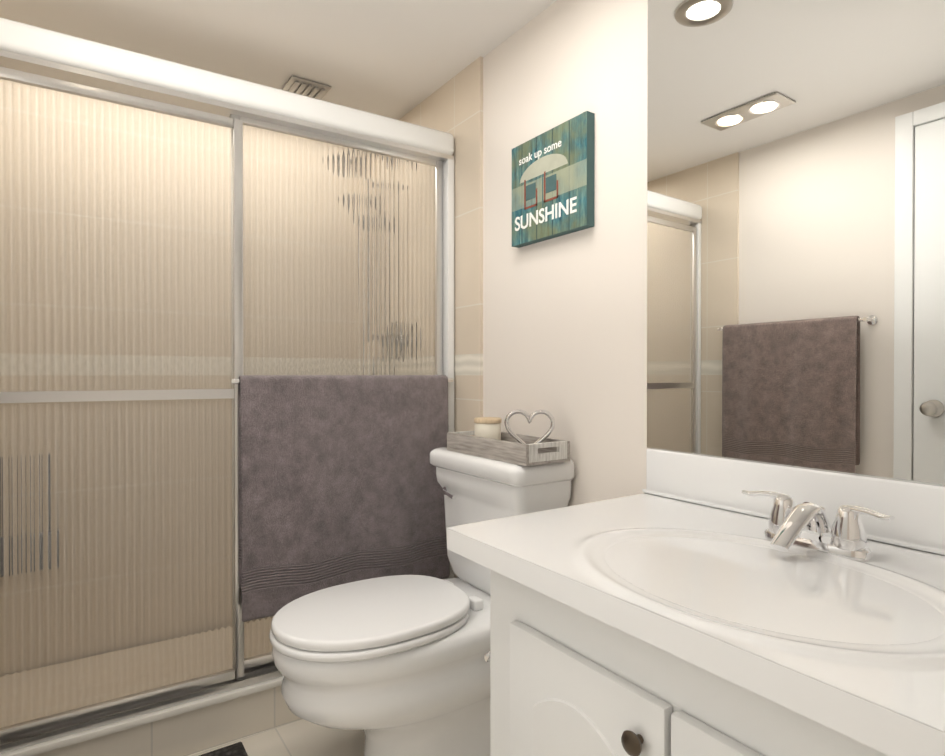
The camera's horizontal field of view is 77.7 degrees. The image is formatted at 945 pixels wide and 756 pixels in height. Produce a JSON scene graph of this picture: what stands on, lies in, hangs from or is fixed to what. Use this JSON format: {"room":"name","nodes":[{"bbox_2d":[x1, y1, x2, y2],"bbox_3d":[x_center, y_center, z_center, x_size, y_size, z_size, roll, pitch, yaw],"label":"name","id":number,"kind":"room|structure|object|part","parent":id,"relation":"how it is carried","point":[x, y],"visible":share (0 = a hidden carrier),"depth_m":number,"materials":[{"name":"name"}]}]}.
{"room":"bathroom","nodes":[
{"label":"bathroom","id":0,"kind":"room"},
{"bbox_2d":[187,719,364,755],"bbox_3d":[-0.359,1.122,1.228,1.750,0.100,3.120,0,0,-34],"label":"floor","id":1,"kind":"structure","parent":0,"point":[301,737],"depth_m":1.72,"materials":[{"name":"tile"}]},
{"bbox_2d":[199,742,247,755],"bbox_3d":[-0.825,1.062,1.276,0.735,0.018,0.525,0,0,-34],"label":"bath mat","id":2,"kind":"object","parent":1,"relation":"on","point":[237,749],"visible":1,"depth_m":1.65,"materials":[{"name":"grey fabric"}]},
{"bbox_2d":[0,17,453,755],"bbox_3d":[-0.915,0.090,2.054,1.522,1.952,0.836,0,0,-33],"label":"shower enclosure","id":3,"kind":"object","parent":1,"relation":"on","point":[170,273],"visible":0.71,"depth_m":1.63,"materials":[{"name":"glass"}]},
{"bbox_3d":[-1.006,-0.752,1.543,0.707,0.026,0.020,0,0,-33],"label":"door rail","id":4,"kind":"part","parent":3,"relation":"part of","materials":[{"name":"metal"}]},
{"bbox_3d":[-1.003,0.047,1.544,0.707,0.028,0.006,0,0,-33],"label":"door midband rail","id":5,"kind":"part","parent":3,"relation":"part of","materials":[{"name":"metal"}]},
{"bbox_3d":[-1.006,0.880,1.554,0.707,0.026,0.020,0,0,-33],"label":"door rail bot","id":6,"kind":"part","parent":3,"relation":"part of","materials":[{"name":"metal"}]},
{"label":"door glass","id":7,"kind":"part","parent":3,"relation":"part of","materials":[{"name":"clear glass"}]},
{"bbox_3d":[-0.720,0.916,1.757,1.518,0.012,0.060,0,0,-33],"label":"track rail","id":8,"kind":"part","parent":3,"relation":"part of","materials":[{"name":"metal"}]},
{"bbox_3d":[-0.725,1.005,1.765,1.522,0.126,0.089,0,0,-33],"label":"curb sill","id":9,"kind":"part","parent":3,"relation":"part of","materials":[{"name":"tile"}]},
{"bbox_3d":[-0.719,-0.842,1.742,1.518,0.084,0.082,0,0,-33],"label":"header rail","id":10,"kind":"part","parent":3,"relation":"part of","materials":[{"name":"white metal"}]},
{"bbox_3d":[-0.697,0.063,1.747,0.026,1.658,0.020,0,0,-33],"label":"door stile","id":11,"kind":"part","parent":3,"relation":"part of","materials":[{"name":"metal"}]},
{"bbox_3d":[-0.420,-0.784,1.953,0.677,0.026,0.020,0,0,-33],"label":"door rail","id":12,"kind":"part","parent":3,"relation":"part of","materials":[{"name":"metal"}]},
{"label":"door glass","id":13,"kind":"part","parent":3,"relation":"part of","materials":[{"name":"clear glass"}]},
{"bbox_2d":[238,375,449,621],"bbox_3d":[-0.385,0.354,1.902,0.699,0.726,0.058,0,0,-33],"label":"towel","id":14,"kind":"object","parent":3,"relation":"hanging from","point":[338,484],"visible":0.94,"depth_m":1.85,"materials":[{"name":"grey fabric"}]},
{"bbox_3d":[-0.093,0.057,2.153,0.028,1.700,0.060,0,0,-33],"label":"jamb rail","id":15,"kind":"part","parent":3,"relation":"part of","materials":[{"name":"silver metal"}]},
{"bbox_2d":[269,447,573,755],"bbox_3d":[-0.154,0.648,1.606,0.774,0.842,0.467,0,0,-34],"label":"toilet","id":16,"kind":"object","parent":1,"relation":"on","point":[396,665],"visible":0.79,"depth_m":1.48,"materials":[{"name":"ceramic"}]},
{"bbox_3d":[-0.263,0.627,1.531,0.510,0.020,0.392,0,0,-34],"label":"seat","id":17,"kind":"part","parent":16,"relation":"part of","materials":[{"name":"plastic"}]},
{"bbox_3d":[-0.259,0.604,1.534,0.512,0.024,0.386,0,0,-34],"label":"lid","id":18,"kind":"part","parent":16,"relation":"part of","materials":[{"name":"plastic"}]},
{"bbox_3d":[-0.176,0.854,1.593,0.712,0.431,0.398,0,0,-34],"label":"bowl","id":19,"kind":"part","parent":16,"relation":"part of","materials":[{"name":"ceramic"}]},
{"bbox_3d":[-0.073,0.358,1.798,0.017,0.022,0.072,0,0,-34],"label":"lever arm","id":20,"kind":"part","parent":16,"relation":"part of"},
{"bbox_3d":[0.073,0.254,1.758,0.224,0.056,0.467,0,0,-34],"label":"tank lid","id":21,"kind":"part","parent":16,"relation":"part of","materials":[{"name":"ceramic"}]},
{"bbox_3d":[0.080,0.461,1.764,0.207,0.356,0.442,0,0,-34],"label":"tank","id":22,"kind":"part","parent":16,"relation":"part of","materials":[{"name":"ceramic"}]},
{"bbox_2d":[447,431,569,465],"bbox_3d":[0.093,0.198,1.709,0.155,0.055,0.387,0,0,-34],"label":"tray","id":23,"kind":"object","parent":16,"relation":"on","point":[507,448],"visible":0.92,"depth_m":1.60,"materials":[{"name":"grey wood"}]},
{"bbox_2d":[474,423,500,439],"bbox_3d":[0.047,0.177,1.806,0.082,0.078,0.082,0,0,-34],"label":"candle","id":24,"kind":"object","parent":23,"relation":"on","point":[491,431],"visible":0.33,"depth_m":1.77,"materials":[{"name":"wax"}]},
{"bbox_2d":[474,417,501,423],"bbox_3d":[0.047,0.130,1.806,0.085,0.014,0.085,0,0,-34],"label":"lid","id":25,"kind":"object","parent":24,"relation":"on","point":[487,420],"visible":1,"depth_m":1.77,"materials":[{"name":"brown wood"}]},
{"bbox_2d":[504,409,554,443],"bbox_3d":[0.159,0.151,1.628,0.141,0.128,0.030,0,0,8],"label":"heart","id":26,"kind":"object","parent":23,"relation":"on","point":[529,418],"visible":0.79,"depth_m":1.62,"materials":[{"name":"silver metal"}]},
{"bbox_2d":[447,448,944,755],"bbox_3d":[0.526,0.625,0.779,0.584,0.900,1.180,0,0,-34],"label":"bathroom vanity","id":27,"kind":"object","parent":1,"relation":"on","point":[687,604],"visible":1,"depth_m":0.84,"materials":[{"name":"paint"}]},
{"bbox_3d":[0.155,0.693,0.891,0.008,0.403,0.216,0,0,-34],"label":"door panel","id":28,"kind":"part","parent":27,"relation":"part of","materials":[{"name":"paint"}]},
{"bbox_3d":[0.163,0.688,0.897,0.019,0.523,0.326,0,0,-34],"label":"door","id":29,"kind":"part","parent":27,"relation":"part of","materials":[{"name":"paint"}]},
{"bbox_3d":[0.215,0.485,0.780,0.025,0.032,0.032,0,0,-34],"label":"door knob","id":30,"kind":"part","parent":27,"relation":"part of","materials":[{"name":"brown metal"}]},
{"bbox_3d":[0.361,0.392,0.639,0.018,0.137,1.136,0,0,-34],"label":"rail","id":31,"kind":"part","parent":27,"relation":"part of","materials":[{"name":"paint"}]},
{"bbox_3d":[0.351,0.689,0.621,0.019,0.523,0.326,0,0,-34],"label":"door","id":32,"kind":"part","parent":27,"relation":"part of","materials":[{"name":"paint"}]},
{"bbox_2d":[741,490,894,560],"bbox_3d":[0.531,0.240,0.947,0.145,0.082,0.237,0,0,-34],"label":"faucet","id":33,"kind":"object","parent":27,"relation":"on","point":[784,539],"depth_m":0.93,"materials":[{"name":"silver metal"}]},
{"bbox_2d":[0,0,556,119],"bbox_3d":[-0.359,-1.143,1.212,1.750,0.100,3.120,0,0,-34],"label":"ceiling","id":34,"kind":"structure","parent":0,"point":[396,59],"depth_m":1.88,"materials":[{"name":"paint"}]},
{"bbox_2d":[282,75,331,99],"bbox_3d":[-0.660,-1.092,2.266,0.150,0.016,0.240,0,0,-34],"label":"ceiling vent","id":35,"kind":"object","parent":34,"relation":"in","point":[304,87],"visible":0.48,"depth_m":2.20,"materials":[{"name":"white metal"}]},
{"bbox_2d":[483,0,941,505],"bbox_3d":[0.323,-0.014,1.685,0.100,2.165,3.120,0,0,-34],"label":"wall","id":36,"kind":"structure","parent":0,"point":[565,331],"depth_m":1.63,"materials":[{"name":"paint"}]},
{"bbox_2d":[399,56,482,577],"bbox_3d":[-0.257,-0.019,2.436,0.012,2.165,1.025,0,0,-34],"label":"wall tile","id":37,"kind":"structure","parent":36,"relation":"attached to","point":[453,106],"depth_m":2.08,"materials":[{"name":"beige tile"}]},
{"bbox_2d":[512,111,594,247],"bbox_3d":[0.225,-0.562,1.706,0.030,0.304,0.324,0,0,-34],"label":"picture","id":38,"kind":"object","parent":36,"relation":"attached to","point":[552,182],"visible":1,"depth_m":1.67},
{"bbox_3d":[0.174,-0.558,1.755,0.001,0.045,0.044,0,0,-34],"label":"chair seat","id":39,"kind":"part","parent":38,"relation":"part of","materials":[{"name":"teal paint"}]},
{"bbox_3d":[0.225,-0.557,1.680,0.001,0.045,0.044,0,0,-34],"label":"chair seat","id":40,"kind":"part","parent":38,"relation":"part of","materials":[{"name":"teal paint"}]},
{"bbox_2d":[646,448,944,549],"bbox_3d":[0.759,0.229,0.935,0.020,0.110,1.180,0,0,-34],"label":"backsplash","id":41,"kind":"structure","parent":36,"relation":"attached to","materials":[{"name":"stone"}]},
{"bbox_2d":[647,0,944,485],"bbox_3d":[0.764,-0.439,0.940,0.005,1.225,1.190,0,0,-34],"label":"mirror","id":42,"kind":"object","parent":36,"relation":"attached to","point":[795,233],"visible":1,"depth_m":1.13,"materials":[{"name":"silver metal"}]}
]}

